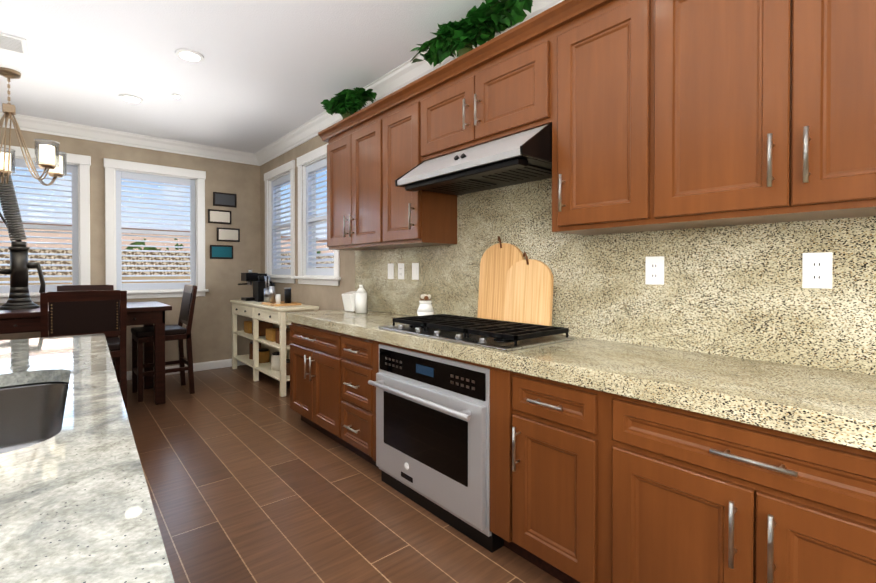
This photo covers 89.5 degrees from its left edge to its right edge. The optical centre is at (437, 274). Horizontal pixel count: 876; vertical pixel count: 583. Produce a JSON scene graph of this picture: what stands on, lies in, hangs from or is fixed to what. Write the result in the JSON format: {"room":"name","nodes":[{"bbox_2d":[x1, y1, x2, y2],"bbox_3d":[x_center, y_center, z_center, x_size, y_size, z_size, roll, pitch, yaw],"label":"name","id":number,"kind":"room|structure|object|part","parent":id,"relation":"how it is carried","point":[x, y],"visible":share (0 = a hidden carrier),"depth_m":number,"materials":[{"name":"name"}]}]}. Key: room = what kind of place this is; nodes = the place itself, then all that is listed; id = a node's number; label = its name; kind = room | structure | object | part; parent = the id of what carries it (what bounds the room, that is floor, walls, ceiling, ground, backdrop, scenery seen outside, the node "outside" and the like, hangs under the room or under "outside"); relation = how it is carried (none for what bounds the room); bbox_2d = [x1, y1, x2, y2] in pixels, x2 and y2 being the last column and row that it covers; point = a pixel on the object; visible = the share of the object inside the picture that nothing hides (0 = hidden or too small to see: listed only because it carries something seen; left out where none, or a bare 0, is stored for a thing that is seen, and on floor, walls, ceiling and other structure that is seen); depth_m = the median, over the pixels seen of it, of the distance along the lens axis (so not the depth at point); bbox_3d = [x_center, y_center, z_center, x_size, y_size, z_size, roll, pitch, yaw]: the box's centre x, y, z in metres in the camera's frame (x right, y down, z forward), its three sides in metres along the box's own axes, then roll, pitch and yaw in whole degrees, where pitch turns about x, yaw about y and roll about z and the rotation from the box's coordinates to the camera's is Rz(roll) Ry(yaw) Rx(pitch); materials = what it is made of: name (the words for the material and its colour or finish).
{"room":"kitchen","nodes":[
{"label":"kitchen","id":0,"kind":"room"},
{"bbox_2d":[0,127,259,370],"bbox_3d":[-4.636,-0.185,4.025,5.820,2.740,0.160,0,1,-40],"label":"wall","id":1,"kind":"structure","parent":0,"point":[211,333],"depth_m":5.46,"materials":[{"name":"paint"}]},
{"bbox_2d":[0,144,90,302],"bbox_3d":[-4.117,-0.495,4.431,1.040,1.532,0.209,0,1,-40],"label":"window","id":2,"kind":"structure","parent":1,"relation":"in","point":[79,170],"depth_m":4.60,"materials":[{"name":"white wood"}]},
{"bbox_3d":[-4.161,-0.489,4.483,0.786,1.326,0.025,0,1,-40],"label":"glass pane","id":3,"kind":"part","parent":2,"relation":"part of","materials":[{"name":"white"}]},
{"bbox_2d":[0,111,251,164],"bbox_3d":[-4.544,-1.490,3.929,5.610,0.125,0.105,0,1,-40],"label":"crown molding","id":4,"kind":"structure","parent":1,"relation":"attached to","point":[26,123],"depth_m":4.86,"materials":[{"name":"white wood"}]},
{"bbox_2d":[104,158,208,298],"bbox_3d":[-3.272,-0.502,5.151,1.040,1.532,0.209,0,1,-40],"label":"window","id":5,"kind":"structure","parent":1,"relation":"in","point":[115,174],"depth_m":5.11,"materials":[{"name":"white wood"}]},
{"bbox_3d":[-3.316,-0.496,5.203,0.786,1.326,0.025,0,1,-40],"label":"glass pane","id":6,"kind":"part","parent":5,"relation":"part of","materials":[{"name":"white"}]},
{"bbox_2d":[116,171,195,289],"bbox_3d":[-3.277,-0.496,5.157,0.786,1.326,0.058,0,1,-40],"label":"blind","id":7,"kind":"object","parent":5,"relation":"attached to","point":[133,175],"depth_m":5.12,"materials":[{"name":"white plastic"}]},
{"bbox_2d":[127,359,245,379],"bbox_3d":[-4.567,1.135,3.996,5.810,0.100,0.015,0,1,-40],"label":"baseboard","id":8,"kind":"structure","parent":1,"relation":"attached to","point":[209,365],"depth_m":5.44,"materials":[{"name":"white wood"}]},
{"bbox_2d":[208,209,230,223],"bbox_3d":[-2.733,-0.729,5.535,0.270,0.170,0.020,0,1,-40],"label":"picture frame","id":9,"kind":"object","parent":1,"relation":"attached to","point":[220,216],"visible":1,"depth_m":5.52,"materials":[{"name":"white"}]},
{"bbox_2d":[210,245,232,258],"bbox_3d":[-2.718,-0.289,5.552,0.270,0.170,0.020,0,1,-40],"label":"picture frame","id":10,"kind":"object","parent":1,"relation":"attached to","point":[221,251],"visible":1,"depth_m":5.54,"materials":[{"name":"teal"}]},
{"bbox_2d":[213,192,235,206],"bbox_3d":[-2.688,-0.950,5.571,0.270,0.170,0.020,0,1,-40],"label":"picture frame","id":11,"kind":"object","parent":1,"relation":"attached to","point":[224,199],"visible":1,"depth_m":5.56,"materials":[{"name":"brown wood"}]},
{"bbox_2d":[217,227,239,241],"bbox_3d":[-2.657,-0.510,5.601,0.270,0.170,0.020,0,1,-40],"label":"picture frame","id":12,"kind":"object","parent":1,"relation":"attached to","point":[229,234],"visible":1,"depth_m":5.59,"materials":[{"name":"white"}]},
{"bbox_2d":[0,0,500,153],"bbox_3d":[-1.640,-1.571,0.514,6.140,0.100,9.370,0,1,-40],"label":"ceiling","id":13,"kind":"structure","parent":0,"point":[262,74],"depth_m":3.15,"materials":[{"name":"white paint"}]},
{"bbox_2d":[0,33,28,54],"bbox_3d":[-2.956,-1.534,2.829,0.480,0.018,0.260,0,1,-40],"label":"ceiling vent","id":14,"kind":"object","parent":13,"relation":"in","point":[13,43],"visible":0.98,"depth_m":2.92,"materials":[{"name":"white"}]},
{"bbox_2d":[0,67,66,185],"bbox_3d":[-3.283,-1.135,3.359,0.705,0.826,0.710,0,1,-40],"label":"chandelier","id":15,"kind":"object","parent":13,"relation":"hanging from","point":[50,162],"visible":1,"depth_m":3.36,"materials":[{"name":"gold metal"}]},
{"bbox_2d":[119,94,142,102],"bbox_3d":[-2.696,-1.546,3.879,0.179,0.014,0.178,0,1,-40],"label":"recessed light","id":16,"kind":"object","parent":13,"relation":"in","point":[130,98],"visible":1,"depth_m":3.86,"materials":[{"name":"white"}]},
{"bbox_2d":[171,94,180,97],"bbox_3d":[-2.261,-1.546,3.816,0.074,0.014,0.074,0,1,-40],"label":"recessed light","id":17,"kind":"object","parent":13,"relation":"in","point":[176,95],"visible":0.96,"depth_m":3.81,"materials":[{"name":"white"}]},
{"bbox_2d":[175,49,203,61],"bbox_3d":[-1.743,-1.539,3.101,0.179,0.014,0.179,0,1,-40],"label":"recessed light","id":18,"kind":"object","parent":13,"relation":"in","point":[189,55],"visible":0.98,"depth_m":3.08,"materials":[{"name":"white"}]},
{"bbox_2d":[260,135,354,309],"bbox_3d":[0.639,-0.170,2.471,0.150,2.740,9.370,0,1,-40],"label":"wall","id":19,"kind":"structure","parent":0,"point":[327,297],"depth_m":4.83,"materials":[{"name":"paint"}]},
{"bbox_2d":[264,160,294,283],"bbox_3d":[-1.879,-0.604,5.373,0.209,1.392,0.980,0,1,-40],"label":"window","id":20,"kind":"structure","parent":19,"relation":"in","point":[284,228],"depth_m":5.49,"materials":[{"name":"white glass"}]},
{"bbox_2d":[271,174,290,274],"bbox_3d":[-1.873,-0.598,5.378,0.050,1.186,0.726,0,1,-40],"label":"blind","id":21,"kind":"object","parent":20,"relation":"attached to","point":[284,270],"visible":0.52,"depth_m":5.45,"materials":[{"name":"white plastic"}]},
{"bbox_2d":[294,143,340,285],"bbox_3d":[-1.201,-0.596,4.578,0.209,1.392,0.990,0,1,-40],"label":"window","id":22,"kind":"structure","parent":19,"relation":"in","point":[320,221],"depth_m":4.83,"materials":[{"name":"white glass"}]},
{"bbox_2d":[306,158,333,275],"bbox_3d":[-1.195,-0.590,4.583,0.050,1.186,0.736,0,1,-40],"label":"blind","id":23,"kind":"object","parent":22,"relation":"attached to","point":[313,168],"visible":0.67,"depth_m":4.68,"materials":[{"name":"white plastic"}]},
{"bbox_2d":[322,104,397,251],"bbox_3d":[-0.529,-0.694,3.455,0.340,0.970,0.830,0,1,-40],"label":"upper cabinet","id":24,"kind":"object","parent":19,"relation":"attached to","point":[352,147],"depth_m":3.32,"materials":[{"name":"brown wood"}]},
{"bbox_2d":[321,87,376,118],"bbox_3d":[-0.735,-1.313,3.539,0.308,0.261,0.604,0,1,-40],"label":"ivy plant","id":25,"kind":"object","parent":24,"relation":"on","point":[344,103],"visible":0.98,"depth_m":3.45,"materials":[{"name":"green plant"}]},
{"bbox_2d":[252,0,563,165],"bbox_3d":[0.542,-1.475,2.376,0.106,0.125,9.070,0,1,-40],"label":"crown molding","id":26,"kind":"structure","parent":19,"relation":"attached to","point":[400,76],"depth_m":3.55,"materials":[{"name":"white wood"}]},
{"bbox_2d":[378,96,461,247],"bbox_3d":[-0.124,-0.690,2.979,0.340,0.970,0.420,0,1,-40],"label":"upper cabinet","id":27,"kind":"object","parent":19,"relation":"attached to","point":[405,219],"depth_m":2.90,"materials":[{"name":"brown wood"}]},
{"bbox_2d":[390,8,549,195],"bbox_3d":[0.253,-0.845,2.399,0.518,0.648,0.950,0,1,-40],"label":"upper cabinet","id":28,"kind":"object","parent":19,"relation":"attached to","point":[478,123],"depth_m":2.30,"materials":[{"name":"brown wood"}]},
{"bbox_2d":[410,0,532,66],"bbox_3d":[0.154,-1.305,2.508,0.293,0.266,1.016,0,1,-40],"label":"ivy plant","id":29,"kind":"object","parent":28,"relation":"on","point":[483,23],"visible":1,"depth_m":2.43,"materials":[{"name":"green plant"}]},
{"bbox_2d":[395,122,551,195],"bbox_3d":[0.251,-0.595,2.399,0.524,0.207,0.940,0,1,-40],"label":"range hood","id":30,"kind":"object","parent":28,"relation":"attached to","point":[517,160],"depth_m":2.26,"materials":[{"name":"silver metal"}]},
{"bbox_2d":[546,0,661,239],"bbox_3d":[0.775,-0.680,1.925,0.340,0.970,0.450,0,1,-40],"label":"upper cabinet","id":31,"kind":"object","parent":19,"relation":"attached to","point":[596,170],"depth_m":1.83,"materials":[{"name":"brown wood"}]},
{"bbox_2d":[355,220,875,375],"bbox_3d":[0.693,0.053,2.276,0.020,0.522,4.400,0,1,-40],"label":"backsplash","id":32,"kind":"structure","parent":19,"relation":"attached to","point":[731,291],"depth_m":1.83,"materials":[{"name":"beige stone"}]},
{"bbox_2d":[388,263,393,278],"bbox_3d":[-0.376,-0.030,3.506,0.008,0.124,0.080,0,1,-40],"label":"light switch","id":33,"kind":"object","parent":32,"relation":"attached to","point":[390,270],"visible":1,"depth_m":3.50,"materials":[{"name":"white plastic"}]},
{"bbox_2d":[398,263,403,278],"bbox_3d":[-0.285,-0.029,3.400,0.008,0.124,0.080,0,1,-40],"label":"electrical outlet","id":34,"kind":"object","parent":32,"relation":"attached to","point":[400,270],"visible":1,"depth_m":3.40,"materials":[{"name":"white plastic"}]},
{"bbox_2d":[412,263,418,279],"bbox_3d":[-0.168,-0.027,3.263,0.008,0.124,0.080,0,1,-40],"label":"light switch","id":35,"kind":"object","parent":32,"relation":"attached to","point":[415,271],"visible":1,"depth_m":3.25,"materials":[{"name":"white plastic"}]},
{"bbox_2d":[645,256,663,284],"bbox_3d":[0.954,-0.020,1.946,0.008,0.124,0.080,0,1,-40],"label":"electrical outlet","id":36,"kind":"object","parent":32,"relation":"attached to","point":[654,270],"visible":1,"depth_m":1.94,"materials":[{"name":"white plastic"}]},
{"bbox_2d":[802,252,832,288],"bbox_3d":[1.311,-0.016,1.528,0.008,0.124,0.080,0,1,-40],"label":"electrical outlet","id":37,"kind":"object","parent":32,"relation":"attached to","point":[817,270],"visible":1,"depth_m":1.53,"materials":[{"name":"white plastic"}]},
{"bbox_2d":[646,0,875,231],"bbox_3d":[1.190,-0.675,1.438,0.340,0.970,0.830,0,1,-40],"label":"upper cabinet","id":38,"kind":"object","parent":19,"relation":"attached to","point":[760,113],"depth_m":1.41,"materials":[{"name":"brown wood"}]},
{"bbox_2d":[127,365,562,582],"bbox_3d":[-1.640,1.269,0.542,6.140,0.100,9.370,0,1,-40],"label":"floor","id":39,"kind":"structure","parent":0,"point":[248,479],"depth_m":2.31,"materials":[{"name":"brown tile"}]},
{"bbox_2d":[40,290,126,411],"bbox_3d":[-2.769,0.653,3.463,0.500,1.075,0.510,0,1,-40],"label":"chair","id":40,"kind":"object","parent":39,"relation":"on","point":[71,313],"visible":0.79,"depth_m":3.31,"materials":[{"name":"brown wood"}]},
{"bbox_2d":[0,301,171,404],"bbox_3d":[-3.434,0.737,3.804,1.850,0.900,0.870,0,1,-40],"label":"dining table","id":41,"kind":"object","parent":39,"relation":"on","point":[147,313],"visible":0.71,"depth_m":4.03,"materials":[{"name":"brown wood"}]},
{"bbox_2d":[0,151,45,309],"bbox_3d":[-3.751,-0.444,3.647,0.759,1.464,0.259,0,1,-40],"label":"spring faucet","id":42,"kind":"object","parent":41,"relation":"on","point":[19,294],"visible":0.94,"depth_m":3.74,"materials":[{"name":"black metal"}]},
{"bbox_2d":[0,333,173,582],"bbox_3d":[-0.642,0.773,-0.152,1.340,0.905,5.100,0,1,-38],"label":"kitchen island","id":43,"kind":"object","parent":39,"relation":"on","point":[76,505],"visible":1,"depth_m":0.69,"materials":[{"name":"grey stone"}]},
{"bbox_2d":[0,382,68,453],"bbox_3d":[-1.139,0.466,1.001,0.520,0.230,0.890,0,1,-38],"label":"sink","id":44,"kind":"object","parent":43,"relation":"in","point":[31,413],"depth_m":1.41,"materials":[{"name":"silver metal"}]},
{"bbox_2d":[57,285,117,368],"bbox_3d":[-3.515,0.644,4.430,0.460,1.075,0.510,0,1,-40],"label":"chair","id":45,"kind":"object","parent":39,"relation":"on","point":[83,287],"visible":0.06,"depth_m":4.57,"materials":[{"name":"brown wood"}]},
{"bbox_2d":[131,285,196,401],"bbox_3d":[-2.749,0.644,4.433,0.510,1.075,0.460,0,1,-40],"label":"end chair","id":46,"kind":"object","parent":39,"relation":"on","point":[142,335],"visible":0.96,"depth_m":4.38,"materials":[{"name":"brown wood"}]},
{"bbox_2d":[230,300,318,396],"bbox_3d":[-1.908,0.746,5.013,0.414,0.860,1.660,0,1,-40],"label":"console table","id":47,"kind":"object","parent":39,"relation":"on","point":[266,330],"visible":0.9,"depth_m":4.84,"materials":[{"name":"beige paint"}]},
{"bbox_2d":[238,270,266,300],"bbox_3d":[-2.298,0.124,5.431,0.322,0.374,0.200,0,1,-40],"label":"coffee machine","id":48,"kind":"object","parent":47,"relation":"on","point":[249,277],"visible":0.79,"depth_m":5.37,"materials":[{"name":"black plastic"}]},
{"bbox_2d":[255,276,271,301],"bbox_3d":[-2.077,0.163,5.251,0.160,0.299,0.140,0,1,-40],"label":"coffee grinder","id":49,"kind":"object","parent":47,"relation":"on","point":[259,289],"visible":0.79,"depth_m":5.18,"materials":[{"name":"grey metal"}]},
{"bbox_2d":[264,276,269,301],"bbox_3d":[-1.966,0.164,5.090,0.080,0.299,0.080,0,1,-40],"label":"utensil crock","id":50,"kind":"object","parent":47,"relation":"on","point":[266,294],"visible":0.79,"depth_m":5.06,"materials":[{"name":"silver metal"}]},
{"bbox_2d":[262,283,300,305],"bbox_3d":[-1.681,0.203,4.741,0.280,0.229,0.400,0,1,-40],"label":"tray","id":51,"kind":"object","parent":47,"relation":"on","point":[287,298],"visible":1,"depth_m":4.68,"materials":[{"name":"brown wood"}]},
{"bbox_2d":[286,316,333,439],"bbox_3d":[-0.698,0.767,3.430,0.647,0.847,0.850,0,1,-40],"label":"base cabinet","id":52,"kind":"object","parent":39,"relation":"on","point":[312,346],"depth_m":3.23,"materials":[{"name":"brown wood"}]},
{"bbox_2d":[334,328,365,459],"bbox_3d":[-0.272,0.772,2.931,0.647,0.847,0.462,0,1,-40],"label":"base cabinet","id":53,"kind":"object","parent":39,"relation":"on","point":[349,345],"depth_m":2.82,"materials":[{"name":"brown wood"}]},
{"bbox_2d":[366,332,481,542],"bbox_3d":[0.178,0.777,2.403,0.647,0.847,1.046,0,1,-40],"label":"base cabinet","id":54,"kind":"object","parent":39,"relation":"on","point":[424,401],"depth_m":2.18,"materials":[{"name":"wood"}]},
{"bbox_2d":[368,340,512,552],"bbox_3d":[-0.046,0.794,2.212,0.192,0.818,1.046,0,1,-40],"label":"oven","id":55,"kind":"object","parent":54,"relation":"in","point":[442,423],"depth_m":2.07,"materials":[{"name":"silver metal"}]},
{"bbox_2d":[478,356,593,582],"bbox_3d":[0.616,0.782,1.890,0.647,0.847,0.522,0,1,-40],"label":"base cabinet","id":56,"kind":"object","parent":39,"relation":"on","point":[536,490],"depth_m":1.71,"materials":[{"name":"brown wood"}]},
{"bbox_2d":[590,380,875,582],"bbox_3d":[1.062,0.787,1.366,0.647,0.847,0.855,0,1,-40],"label":"base cabinet","id":57,"kind":"object","parent":39,"relation":"on","point":[704,412],"depth_m":1.22,"materials":[{"name":"brown wood"}]},
{"bbox_2d":[286,308,875,435],"bbox_3d":[0.449,0.336,2.084,0.643,0.040,4.420,0,1,-40],"label":"countertop","id":58,"kind":"structure","parent":57,"relation":"on","point":[834,396],"depth_m":1.55,"materials":[{"name":"beige stone"}]},
{"bbox_2d":[342,291,355,311],"bbox_3d":[-0.704,0.216,3.649,0.135,0.161,0.140,0,1,-40],"label":"block","id":59,"kind":"object","parent":58,"relation":"on","point":[348,298],"visible":0.6,"depth_m":3.59,"materials":[{"name":"white ceramic"}]},
{"bbox_2d":[355,285,366,312],"bbox_3d":[-0.612,0.189,3.518,0.096,0.224,0.096,0,1,-40],"label":"bottle","id":60,"kind":"object","parent":58,"relation":"on","point":[360,299],"visible":1,"depth_m":3.48,"materials":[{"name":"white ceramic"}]},
{"bbox_2d":[417,294,433,315],"bbox_3d":[-0.083,0.217,2.944,0.117,0.180,0.117,0,1,-40],"label":"jar","id":61,"kind":"object","parent":58,"relation":"on","point":[425,307],"visible":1,"depth_m":2.91,"materials":[{"name":"white ceramic"}]},
{"bbox_2d":[378,314,573,351],"bbox_3d":[0.158,0.285,2.361,0.500,0.056,0.980,0,1,-40],"label":"cooktop","id":62,"kind":"object","parent":58,"relation":"in","point":[495,335],"depth_m":2.18,"materials":[{"name":"black metal"}]},
{"bbox_2d":[477,236,524,320],"bbox_3d":[0.366,0.040,2.589,0.055,0.540,0.330,0,1,-40],"label":"cutting board","id":63,"kind":"object","parent":58,"relation":"on","point":[498,260],"visible":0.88,"depth_m":2.61,"materials":[{"name":"brown wood"}]},
{"bbox_2d":[503,252,553,325],"bbox_3d":[0.488,0.092,2.404,0.048,0.440,0.310,0,1,-40],"label":"cutting board","id":64,"kind":"object","parent":58,"relation":"on","point":[528,299],"visible":0.9,"depth_m":2.39,"materials":[{"name":"brown wood"}]},
{"label":"outside","id":65,"kind":"structure","parent":0,"visible":0},
{"bbox_2d":[0,167,333,284],"bbox_3d":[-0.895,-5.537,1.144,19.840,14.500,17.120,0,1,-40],"label":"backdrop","id":66,"kind":"structure","parent":65,"point":[122,223],"depth_m":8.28,"materials":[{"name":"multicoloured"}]}
]}

